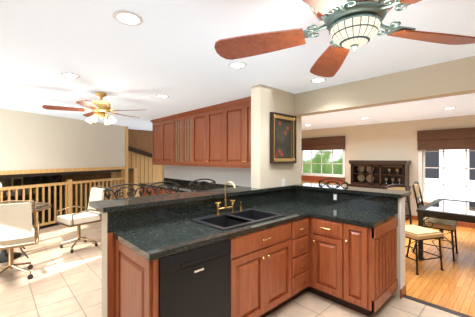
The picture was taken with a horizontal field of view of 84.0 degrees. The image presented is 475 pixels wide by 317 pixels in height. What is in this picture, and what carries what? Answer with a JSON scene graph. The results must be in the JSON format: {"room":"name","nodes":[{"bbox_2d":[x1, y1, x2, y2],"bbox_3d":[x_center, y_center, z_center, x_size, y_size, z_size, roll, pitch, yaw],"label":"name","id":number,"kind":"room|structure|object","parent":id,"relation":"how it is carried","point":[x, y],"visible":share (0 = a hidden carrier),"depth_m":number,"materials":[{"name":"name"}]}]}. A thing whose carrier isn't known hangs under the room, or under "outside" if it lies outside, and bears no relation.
{"room":"kitchen","nodes":[
{"label":"kitchen","id":0,"kind":"room"},
{"bbox_2d":[0,168,136,229],"bbox_3d":[-5.955,1.575,6.204,3.750,2.550,6.154,0,0,23],"label":"railing","id":1,"kind":"object","parent":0,"point":[37,178],"visible":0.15,"depth_m":8.92,"materials":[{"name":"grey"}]},
{"bbox_2d":[0,177,41,201],"bbox_3d":[-6.396,1.674,6.504,2.398,2.248,4.054,0,0,23],"label":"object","id":2,"kind":"object","parent":1,"relation":"on","point":[17,181],"visible":0.29,"depth_m":8.27,"materials":[{"name":"brown wood"}]},
{"bbox_2d":[110,151,162,198],"bbox_3d":[-1.360,0.280,8.679,4.450,2.440,2.950,0,0,-43],"label":"stair","id":3,"kind":"structure","parent":0,"point":[135,160],"depth_m":8.76,"materials":[{"name":"brown wood"}]},
{"bbox_2d":[128,129,152,182],"bbox_3d":[-3.155,0.281,8.735,1.900,2.439,0.100,0,0,-43],"label":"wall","id":4,"kind":"structure","parent":3,"relation":"attached to","point":[139,141],"depth_m":8.71,"materials":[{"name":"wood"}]},
{"bbox_2d":[0,216,459,316],"bbox_3d":[-1.926,1.525,2.579,5.900,0.050,10.800,0,0,-43],"label":"floor","id":5,"kind":"structure","parent":0,"point":[63,282],"depth_m":3.00,"materials":[{"name":"beige tile"}]},
{"bbox_2d":[0,200,39,279],"bbox_3d":[-2.806,0.989,3.265,0.571,1.019,0.617,0,0,-38],"label":"chair","id":6,"kind":"object","parent":5,"relation":"on","point":[17,230],"visible":0.98,"depth_m":3.13,"materials":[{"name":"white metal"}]},
{"bbox_2d":[0,202,51,262],"bbox_3d":[-3.527,1.125,3.958,1.210,0.750,1.210,0,0,-43],"label":"table","id":7,"kind":"object","parent":5,"relation":"on","point":[40,206],"visible":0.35,"depth_m":3.99,"materials":[{"name":"clear glass"}]},
{"bbox_2d":[0,177,123,227],"bbox_3d":[-4.308,1.000,5.490,0.090,1.000,4.855,0,0,23],"label":"railing","id":8,"kind":"object","parent":5,"relation":"on","point":[68,191],"visible":0.42,"depth_m":6.04,"materials":[{"name":"brown wood"}]},
{"bbox_2d":[0,126,127,197],"bbox_3d":[-4.287,0.280,5.535,0.185,2.440,4.954,0,0,23],"label":"trim","id":9,"kind":"structure","parent":5,"relation":"on","point":[124,171],"depth_m":6.83,"materials":[{"name":"brown wood"}]},
{"bbox_2d":[56,185,105,252],"bbox_3d":[-2.641,0.989,4.500,0.571,1.019,0.617,0,0,35],"label":"chair","id":10,"kind":"object","parent":5,"relation":"on","point":[78,219],"visible":0.94,"depth_m":4.44,"materials":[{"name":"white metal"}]},
{"bbox_2d":[104,183,144,199],"bbox_3d":[-1.137,0.894,2.861,0.466,1.215,0.447,0,0,-43],"label":"bar stool","id":11,"kind":"object","parent":5,"relation":"on","point":[118,190],"visible":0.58,"depth_m":2.99,"materials":[{"name":"grey metal"}]},
{"bbox_2d":[146,181,179,194],"bbox_3d":[-0.786,0.894,3.160,0.466,1.215,0.447,0,0,-43],"label":"bar stool","id":12,"kind":"object","parent":5,"relation":"on","point":[157,187],"visible":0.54,"depth_m":3.29,"materials":[{"name":"grey metal"}]},
{"bbox_2d":[139,165,250,195],"bbox_3d":[-0.823,0.825,5.128,0.665,1.350,3.818,0,0,-43],"label":"backsplash","id":13,"kind":"structure","parent":5,"relation":"on","point":[183,177],"depth_m":5.41,"materials":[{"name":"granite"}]},
{"bbox_2d":[189,179,215,190],"bbox_3d":[-0.347,0.894,3.598,0.466,1.215,0.447,0,0,-43],"label":"bar stool","id":14,"kind":"object","parent":5,"relation":"on","point":[198,184],"visible":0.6,"depth_m":3.73,"materials":[{"name":"grey metal"}]},
{"bbox_2d":[102,185,405,316],"bbox_3d":[0.371,0.960,2.561,2.695,1.080,1.510,0,0,-43],"label":"kitchen island","id":15,"kind":"object","parent":5,"relation":"on","point":[234,251],"depth_m":2.43,"materials":[{"name":"brown wood"}]},
{"bbox_2d":[89,185,260,212],"bbox_3d":[-0.497,0.400,2.811,1.848,0.040,0.410,0,0,-43],"label":"island countertop","id":16,"kind":"structure","parent":15,"relation":"on","point":[161,199],"depth_m":2.51,"materials":[{"name":"stone"}]},
{"bbox_2d":[297,183,411,196],"bbox_3d":[1.403,0.400,3.426,0.395,0.040,1.378,0,0,-43],"label":"island countertop","id":17,"kind":"structure","parent":15,"relation":"on","point":[340,189],"depth_m":3.23,"materials":[{"name":"stone"}]},
{"bbox_2d":[0,56,474,222],"bbox_3d":[-0.086,0.280,3.780,10.530,2.440,10.347,0,0,-43],"label":"wall","id":18,"kind":"structure","parent":0,"point":[31,141],"depth_m":5.16,"materials":[{"name":"beige paint"}]},
{"bbox_2d":[150,116,169,163],"bbox_3d":[-1.611,-0.395,6.210,0.343,1.088,1.100,0,0,-43],"label":"upper cabinet","id":19,"kind":"object","parent":18,"relation":"attached to","point":[160,127],"depth_m":6.12,"materials":[{"name":"brown wood"}]},
{"bbox_2d":[170,112,189,165],"bbox_3d":[-1.014,-0.395,5.570,0.343,1.088,0.863,0,0,-43],"label":"upper cabinet","id":20,"kind":"object","parent":18,"relation":"attached to","point":[179,123],"depth_m":5.54,"materials":[{"name":"brown wood"}]},
{"bbox_2d":[190,104,221,166],"bbox_3d":[-0.425,-0.395,4.939,0.343,1.088,1.077,0,0,-43],"label":"upper cabinet","id":21,"kind":"object","parent":18,"relation":"attached to","point":[217,135],"depth_m":4.84,"materials":[{"name":"brown wood"}]},
{"bbox_2d":[222,96,250,167],"bbox_3d":[0.230,-0.395,4.235,0.343,1.088,1.072,0,0,-43],"label":"upper cabinet","id":22,"kind":"object","parent":18,"relation":"attached to","point":[236,114],"depth_m":4.25,"materials":[{"name":"brown wood"}]},
{"bbox_2d":[270,112,295,163],"bbox_3d":[0.634,-0.270,3.617,0.532,0.672,0.052,0,0,-43],"label":"picture frame","id":23,"kind":"object","parent":18,"relation":"attached to","point":[282,138],"visible":1,"depth_m":3.60,"materials":[{"name":"gold metal"}]},
{"bbox_2d":[301,136,344,183],"bbox_3d":[2.625,0.037,8.355,0.185,1.405,1.650,0,0,-43],"label":"dining window","id":24,"kind":"structure","parent":18,"relation":"in","point":[332,143],"depth_m":8.25,"materials":[{"name":"glass"},{"name":"white painted wood"},{"name":"brown woven shade"}]},
{"bbox_2d":[409,215,474,227],"bbox_3d":[4.374,1.450,6.437,0.019,0.100,7.850,0,0,-43],"label":"baseboard","id":25,"kind":"structure","parent":18,"relation":"attached to","point":[462,224],"depth_m":5.79,"materials":[{"name":"brown wood"}]},
{"bbox_2d":[417,127,474,202],"bbox_3d":[5.012,0.203,5.795,0.185,1.735,1.770,0,0,-43],"label":"dining window","id":26,"kind":"structure","parent":18,"relation":"in","point":[456,139],"depth_m":6.05,"materials":[{"name":"white"}]},
{"bbox_2d":[0,0,474,130],"bbox_3d":[-1.372,-0.980,5.284,10.800,0.080,14.400,0,0,-43],"label":"ceiling","id":27,"kind":"structure","parent":0,"point":[166,47],"depth_m":2.46,"materials":[{"name":"white paint"}]},
{"bbox_2d":[60,73,79,77],"bbox_3d":[-1.884,-0.934,2.974,0.190,0.009,0.190,0,0,-43],"label":"recessed light","id":28,"kind":"object","parent":27,"relation":"in","point":[70,75],"visible":0.94,"depth_m":2.98,"materials":[{"name":"white"}]},
{"bbox_2d":[42,92,146,124],"bbox_3d":[-1.995,-0.720,3.816,1.319,0.437,1.274,0,0,-43],"label":"ceiling fan","id":29,"kind":"object","parent":27,"relation":"hanging from","point":[100,108],"visible":1,"depth_m":3.69,"materials":[{"name":"gold metal"}]},
{"bbox_2d":[113,11,142,25],"bbox_3d":[-0.731,-0.934,1.766,0.190,0.009,0.190,0,0,-43],"label":"recessed light","id":30,"kind":"object","parent":27,"relation":"in","point":[128,18],"visible":1,"depth_m":1.76,"materials":[{"name":"white"}]},
{"bbox_2d":[156,95,168,97],"bbox_3d":[-1.135,-0.934,3.974,0.190,0.009,0.190,0,0,-43],"label":"recessed light","id":31,"kind":"object","parent":27,"relation":"in","point":[162,96],"visible":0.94,"depth_m":3.98,"materials":[{"name":"white"}]},
{"bbox_2d":[228,62,246,68],"bbox_3d":[0.001,-0.934,2.653,0.190,0.009,0.190,0,0,-43],"label":"recessed light","id":32,"kind":"object","parent":27,"relation":"in","point":[237,65],"visible":1,"depth_m":2.66,"materials":[{"name":"white"}]},
{"bbox_2d":[310,78,326,82],"bbox_3d":[0.966,-0.934,3.157,0.190,0.009,0.190,0,0,-43],"label":"recessed light","id":33,"kind":"object","parent":27,"relation":"in","point":[316,80],"visible":0.96,"depth_m":3.16,"materials":[{"name":"white"}]},
{"bbox_2d":[214,0,474,76],"bbox_3d":[0.552,-0.730,1.240,1.416,0.419,1.436,0,0,-43],"label":"kitchen ceiling fan","id":34,"kind":"object","parent":27,"relation":"hanging from","point":[353,24],"visible":1,"depth_m":1.33,"materials":[{"name":"brown wood"}]},
{"bbox_2d":[403,219,474,316],"bbox_3d":[2.852,1.523,5.120,4.645,0.054,8.000,0,0,-43],"label":"floor","id":35,"kind":"structure","parent":0,"point":[450,288],"depth_m":3.38,"materials":[{"name":"brown wood"}]},
{"bbox_2d":[318,178,348,185],"bbox_3d":[1.534,0.894,3.960,0.447,1.215,0.466,0,0,-43],"label":"bar stool","id":36,"kind":"object","parent":35,"relation":"on","point":[337,183],"visible":0.15,"depth_m":3.80,"materials":[{"name":"grey metal"}]},
{"bbox_2d":[348,160,410,218],"bbox_3d":[3.623,0.775,6.837,0.525,1.450,1.380,0,0,-43],"label":"hutch","id":37,"kind":"object","parent":35,"relation":"on","point":[379,174],"visible":0.48,"depth_m":6.81,"materials":[{"name":"brown wood"}]},
{"bbox_2d":[385,184,443,274],"bbox_3d":[2.462,0.943,3.726,0.490,1.119,0.547,0,0,-18],"label":"dining chair","id":38,"kind":"object","parent":35,"relation":"on","point":[416,233],"visible":0.48,"depth_m":3.56,"materials":[{"name":"beige fabric"}]},
{"bbox_2d":[412,182,457,261],"bbox_3d":[3.139,0.943,4.197,0.547,1.119,0.490,0,0,44],"label":"dining chair","id":39,"kind":"object","parent":35,"relation":"on","point":[446,225],"visible":0.77,"depth_m":4.12,"materials":[{"name":"beige fabric"}]},
{"bbox_2d":[416,198,474,259],"bbox_3d":[3.692,1.130,4.017,1.600,0.740,1.280,0,0,-43],"label":"dining table","id":40,"kind":"object","parent":35,"relation":"on","point":[455,210],"visible":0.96,"depth_m":3.91,"materials":[{"name":"grey metal"}]},
{"label":"outside","id":41,"kind":"structure","parent":0,"visible":0},
{"bbox_2d":[303,149,474,201],"bbox_3d":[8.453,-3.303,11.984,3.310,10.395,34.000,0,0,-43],"label":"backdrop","id":42,"kind":"structure","parent":41,"point":[455,159],"depth_m":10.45,"materials":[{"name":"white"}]}
]}

